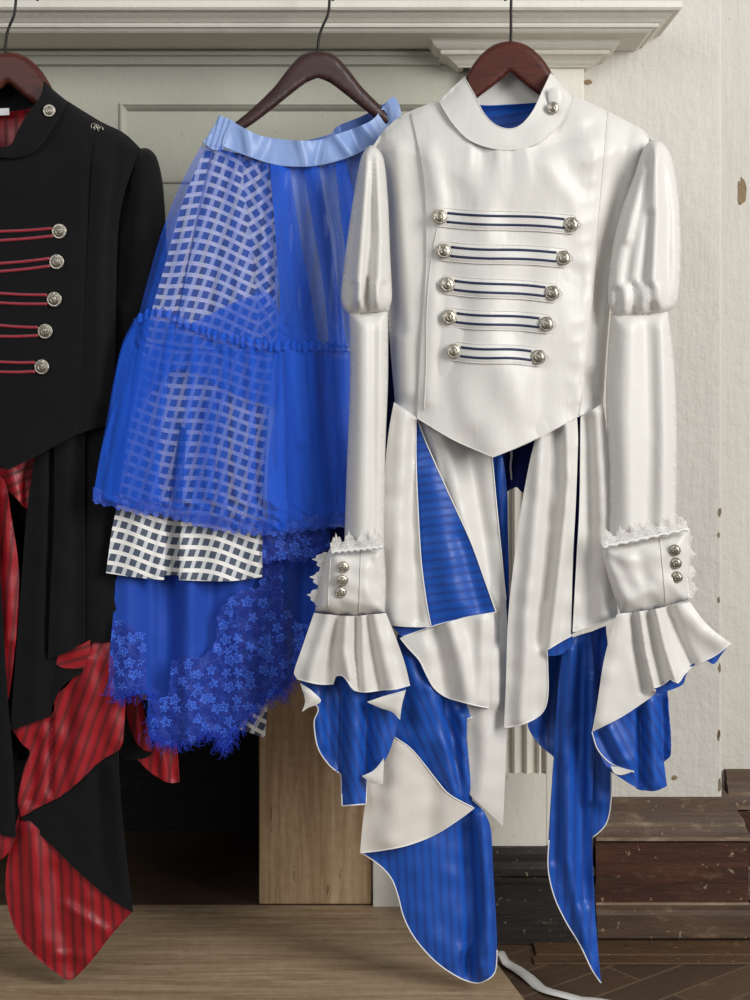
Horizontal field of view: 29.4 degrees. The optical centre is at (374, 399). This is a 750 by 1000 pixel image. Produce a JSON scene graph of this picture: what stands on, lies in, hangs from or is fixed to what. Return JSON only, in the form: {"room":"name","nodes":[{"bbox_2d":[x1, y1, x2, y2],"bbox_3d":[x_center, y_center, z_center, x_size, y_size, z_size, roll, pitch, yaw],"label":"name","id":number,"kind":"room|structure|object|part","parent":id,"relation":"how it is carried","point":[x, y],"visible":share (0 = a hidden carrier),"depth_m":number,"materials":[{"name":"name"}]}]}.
{"room":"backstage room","nodes":[
{"label":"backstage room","id":0,"kind":"room"},
{"bbox_2d":[0,0,749,858],"bbox_3d":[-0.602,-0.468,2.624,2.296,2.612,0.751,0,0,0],"label":"wall","id":1,"kind":"structure","parent":0,"point":[669,87],"depth_m":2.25,"materials":[{"name":"white paint"}]},
{"bbox_2d":[532,941,749,964],"bbox_3d":[0.718,0.836,2.162,0.964,0.004,0.087,0,0,0],"label":"trim","id":2,"kind":"structure","parent":1,"relation":"attached to","point":[610,952],"depth_m":2.15,"materials":[{"name":"brown wood"}]},
{"bbox_2d":[593,769,749,939],"bbox_3d":[1.671,0.731,2.314,2.657,0.213,0.211,0,0,0],"label":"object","id":3,"kind":"structure","parent":1,"relation":"attached to","point":[667,868],"depth_m":2.22,"materials":[{"name":"brown wood"}]},
{"bbox_2d":[0,831,749,999],"bbox_3d":[0.000,0.856,0.500,6.400,0.060,5.400,0,0,0],"label":"floor","id":4,"kind":"structure","parent":0,"point":[165,867],"depth_m":2.36,"materials":[{"name":"wood"}]},
{"bbox_2d":[142,615,371,903],"bbox_3d":[-0.628,0.490,2.387,1.244,0.670,0.100,0,0,0],"label":"wood panel","id":5,"kind":"object","parent":4,"relation":"on","point":[310,844],"visible":0.31,"depth_m":2.34,"materials":[{"name":"wood"}]},
{"bbox_2d":[0,905,523,999],"bbox_3d":[-0.537,0.842,1.869,1.725,0.032,0.937,0,0,0],"label":"hearth slab","id":6,"kind":"object","parent":4,"relation":"on","point":[158,952],"visible":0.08,"depth_m":2.10,"materials":[{"name":"wood"}]},
{"bbox_2d":[0,1,682,943],"bbox_3d":[-0.649,0.126,2.265,2.201,1.423,0.344,0,0,0],"label":"fireplace mantel","id":7,"kind":"object","parent":4,"relation":"on","point":[162,74],"visible":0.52,"depth_m":2.22,"materials":[{"name":"beige paint"}]},
{"bbox_2d":[0,0,51,103],"bbox_3d":[-0.514,-0.483,2.061,0.302,0.280,0.135,0,0,0],"label":"hanger","id":8,"kind":"object","parent":7,"relation":"hanging from","point":[17,70],"visible":0.62,"depth_m":1.99,"materials":[{"name":"brown wood"}]},
{"bbox_3d":[-0.514,-0.415,2.000,0.302,0.144,0.014,0,0,0],"label":"hanger arm","id":9,"kind":"part","parent":8,"relation":"part of","materials":[{"name":"brown wood"}]},
{"bbox_2d":[0,80,179,979],"bbox_3d":[-0.514,0.176,2.001,0.471,1.277,0.106,0,0,0],"label":"jacket","id":10,"kind":"object","parent":8,"relation":"hanging from","point":[83,243],"visible":0.94,"depth_m":1.99,"materials":[{"name":"black fabric"}]},
{"bbox_3d":[-0.502,-0.038,1.954,0.074,0.005,0.004,0,0,1],"label":"frog cord","id":11,"kind":"part","parent":10,"relation":"part of","materials":[{"name":"red fabric"}]},
{"bbox_3d":[-0.502,-0.052,1.954,0.074,0.006,0.004,0,0,0],"label":"frog cord","id":12,"kind":"part","parent":10,"relation":"part of","materials":[{"name":"red fabric"}]},
{"bbox_3d":[-0.502,-0.087,1.954,0.083,0.007,0.006,0,0,0],"label":"frog cord","id":13,"kind":"part","parent":10,"relation":"part of","materials":[{"name":"red fabric"}]},
{"bbox_3d":[-0.502,-0.102,1.955,0.083,0.010,0.006,0,0,0],"label":"frog cord","id":14,"kind":"part","parent":10,"relation":"part of","materials":[{"name":"red fabric"}]},
{"bbox_3d":[-0.503,-0.133,1.955,0.107,0.007,0.006,0,0,0],"label":"frog cord","id":15,"kind":"part","parent":10,"relation":"part of","materials":[{"name":"red fabric"}]},
{"bbox_3d":[-0.502,-0.146,1.955,0.107,0.008,0.006,0,0,0],"label":"frog cord","id":16,"kind":"part","parent":10,"relation":"part of","materials":[{"name":"red fabric"}]},
{"bbox_3d":[-0.502,-0.176,1.954,0.116,0.019,0.006,0,0,0],"label":"frog cord","id":17,"kind":"part","parent":10,"relation":"part of","materials":[{"name":"red fabric"}]},
{"bbox_3d":[-0.502,-0.187,1.954,0.116,0.018,0.007,0,0,0],"label":"frog cord","id":18,"kind":"part","parent":10,"relation":"part of","materials":[{"name":"red fabric"}]},
{"bbox_3d":[-0.503,-0.231,1.956,0.121,0.013,0.009,0,0,-1],"label":"frog cord","id":19,"kind":"part","parent":10,"relation":"part of","materials":[{"name":"red fabric"}]},
{"bbox_3d":[-0.503,-0.219,1.955,0.124,0.017,0.009,0,0,-1],"label":"frog cord","id":20,"kind":"part","parent":10,"relation":"part of","materials":[{"name":"red fabric"}]},
{"bbox_3d":[-0.473,0.258,1.986,0.069,0.405,0.018,0,0,0],"label":"panel","id":21,"kind":"part","parent":10,"relation":"part of","materials":[{"name":"black fabric"}]},
{"bbox_3d":[-0.427,0.202,1.978,0.050,0.315,0.016,0,0,-11],"label":"panel","id":22,"kind":"part","parent":10,"relation":"part of","materials":[{"name":"black fabric"}]},
{"bbox_3d":[-0.384,0.185,1.991,0.074,0.308,0.013,0,0,5],"label":"panel","id":23,"kind":"part","parent":10,"relation":"part of","materials":[{"name":"black fabric"}]},
{"bbox_3d":[-0.824,-0.537,2.242,1.852,0.024,0.016,0,0,0],"label":"frieze moulding","id":24,"kind":"part","parent":7,"relation":"part of","materials":[{"name":"grey paint"}]},
{"bbox_3d":[-0.145,-0.405,2.253,0.513,0.126,0.014,0,0,0],"label":"panel moulding","id":25,"kind":"part","parent":7,"relation":"part of","materials":[{"name":"grey paint"}]},
{"bbox_2d":[235,0,387,127],"bbox_3d":[-0.088,-0.498,2.070,0.259,0.251,0.104,0,0,-12],"label":"hanger","id":26,"kind":"object","parent":7,"relation":"hanging from","point":[312,65],"visible":0.92,"depth_m":2.02,"materials":[{"name":"brown wood"}]},
{"bbox_2d":[93,97,401,759],"bbox_3d":[-0.177,0.033,2.020,0.440,0.946,0.081,0,0,-14],"label":"skirt","id":27,"kind":"object","parent":26,"relation":"hanging from","point":[232,484],"visible":0.94,"depth_m":2.00,"materials":[{"name":"blue fabric"}]},
{"bbox_3d":[-0.079,-0.434,2.026,0.259,0.123,0.014,0,0,-12],"label":"hanger arm","id":28,"kind":"part","parent":26,"relation":"part of","materials":[{"name":"brown wood"}]},
{"bbox_2d":[0,1,682,50],"bbox_3d":[-0.649,-0.567,2.171,2.201,0.037,0.156,0,0,0],"label":"shelf","id":29,"kind":"object","parent":7,"relation":"attached to","point":[36,25],"depth_m":2.12,"materials":[{"name":"beige paint"}]},
{"bbox_3d":[0.074,0.492,2.381,0.155,0.668,0.112,0,0,0],"label":"leg","id":30,"kind":"part","parent":7,"relation":"part of","materials":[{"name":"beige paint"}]},
{"bbox_2d":[466,0,552,97],"bbox_3d":[0.189,-0.491,2.061,0.302,0.265,0.135,0,0,0],"label":"hanger","id":31,"kind":"object","parent":7,"relation":"hanging from","point":[502,58],"visible":0.54,"depth_m":1.99,"materials":[{"name":"brown wood"}]},
{"bbox_3d":[0.189,-0.430,2.000,0.302,0.144,0.014,0,0,0],"label":"hanger arm","id":32,"kind":"part","parent":31,"relation":"part of","materials":[{"name":"brown wood"}]},
{"bbox_2d":[294,72,730,983],"bbox_3d":[0.187,0.171,1.983,0.598,1.287,0.142,0,0,0],"label":"jacket","id":33,"kind":"object","parent":31,"relation":"hanging from","point":[496,235],"visible":0.99,"depth_m":1.96,"materials":[{"name":"white fabric"}]},
{"bbox_2d":[301,676,405,804],"bbox_3d":[-0.029,0.456,1.958,0.148,0.200,0.028,0,0,0],"label":"drape","id":34,"kind":"object","parent":33,"relation":"hanging from","point":[354,731],"depth_m":1.96,"materials":[{"name":"blue fabric"}]},
{"bbox_3d":[0.044,0.158,1.964,0.065,0.311,0.017,0,0,-10],"label":"panel","id":35,"kind":"part","parent":33,"relation":"part of","materials":[{"name":"white fabric"}]},
{"bbox_3d":[0.123,0.308,1.987,0.125,0.570,0.030,0,0,0],"label":"panel","id":36,"kind":"part","parent":33,"relation":"part of","materials":[{"name":"white fabric"}]},
{"bbox_3d":[0.229,0.238,1.969,0.102,0.429,0.026,0,0,0],"label":"panel","id":37,"kind":"part","parent":33,"relation":"part of","materials":[{"name":"white fabric"}]},
{"bbox_3d":[0.303,0.162,1.967,0.061,0.315,0.019,0,0,13],"label":"panel","id":38,"kind":"part","parent":33,"relation":"part of","materials":[{"name":"white fabric"}]},
{"bbox_2d":[593,691,670,790],"bbox_3d":[0.351,0.463,1.954,0.109,0.142,0.027,0,0,0],"label":"drape","id":39,"kind":"object","parent":33,"relation":"hanging from","point":[632,731],"depth_m":1.95,"materials":[{"name":"blue fabric"}]},
{"bbox_2d":[497,951,607,999],"bbox_3d":[0.271,0.828,2.022,0.352,0.019,0.060,0,0,38],"label":"ribbon","id":40,"kind":"object","parent":4,"relation":"on","point":[524,974],"visible":0.78,"depth_m":2.05,"materials":[{"name":"grey fabric"}]}
]}

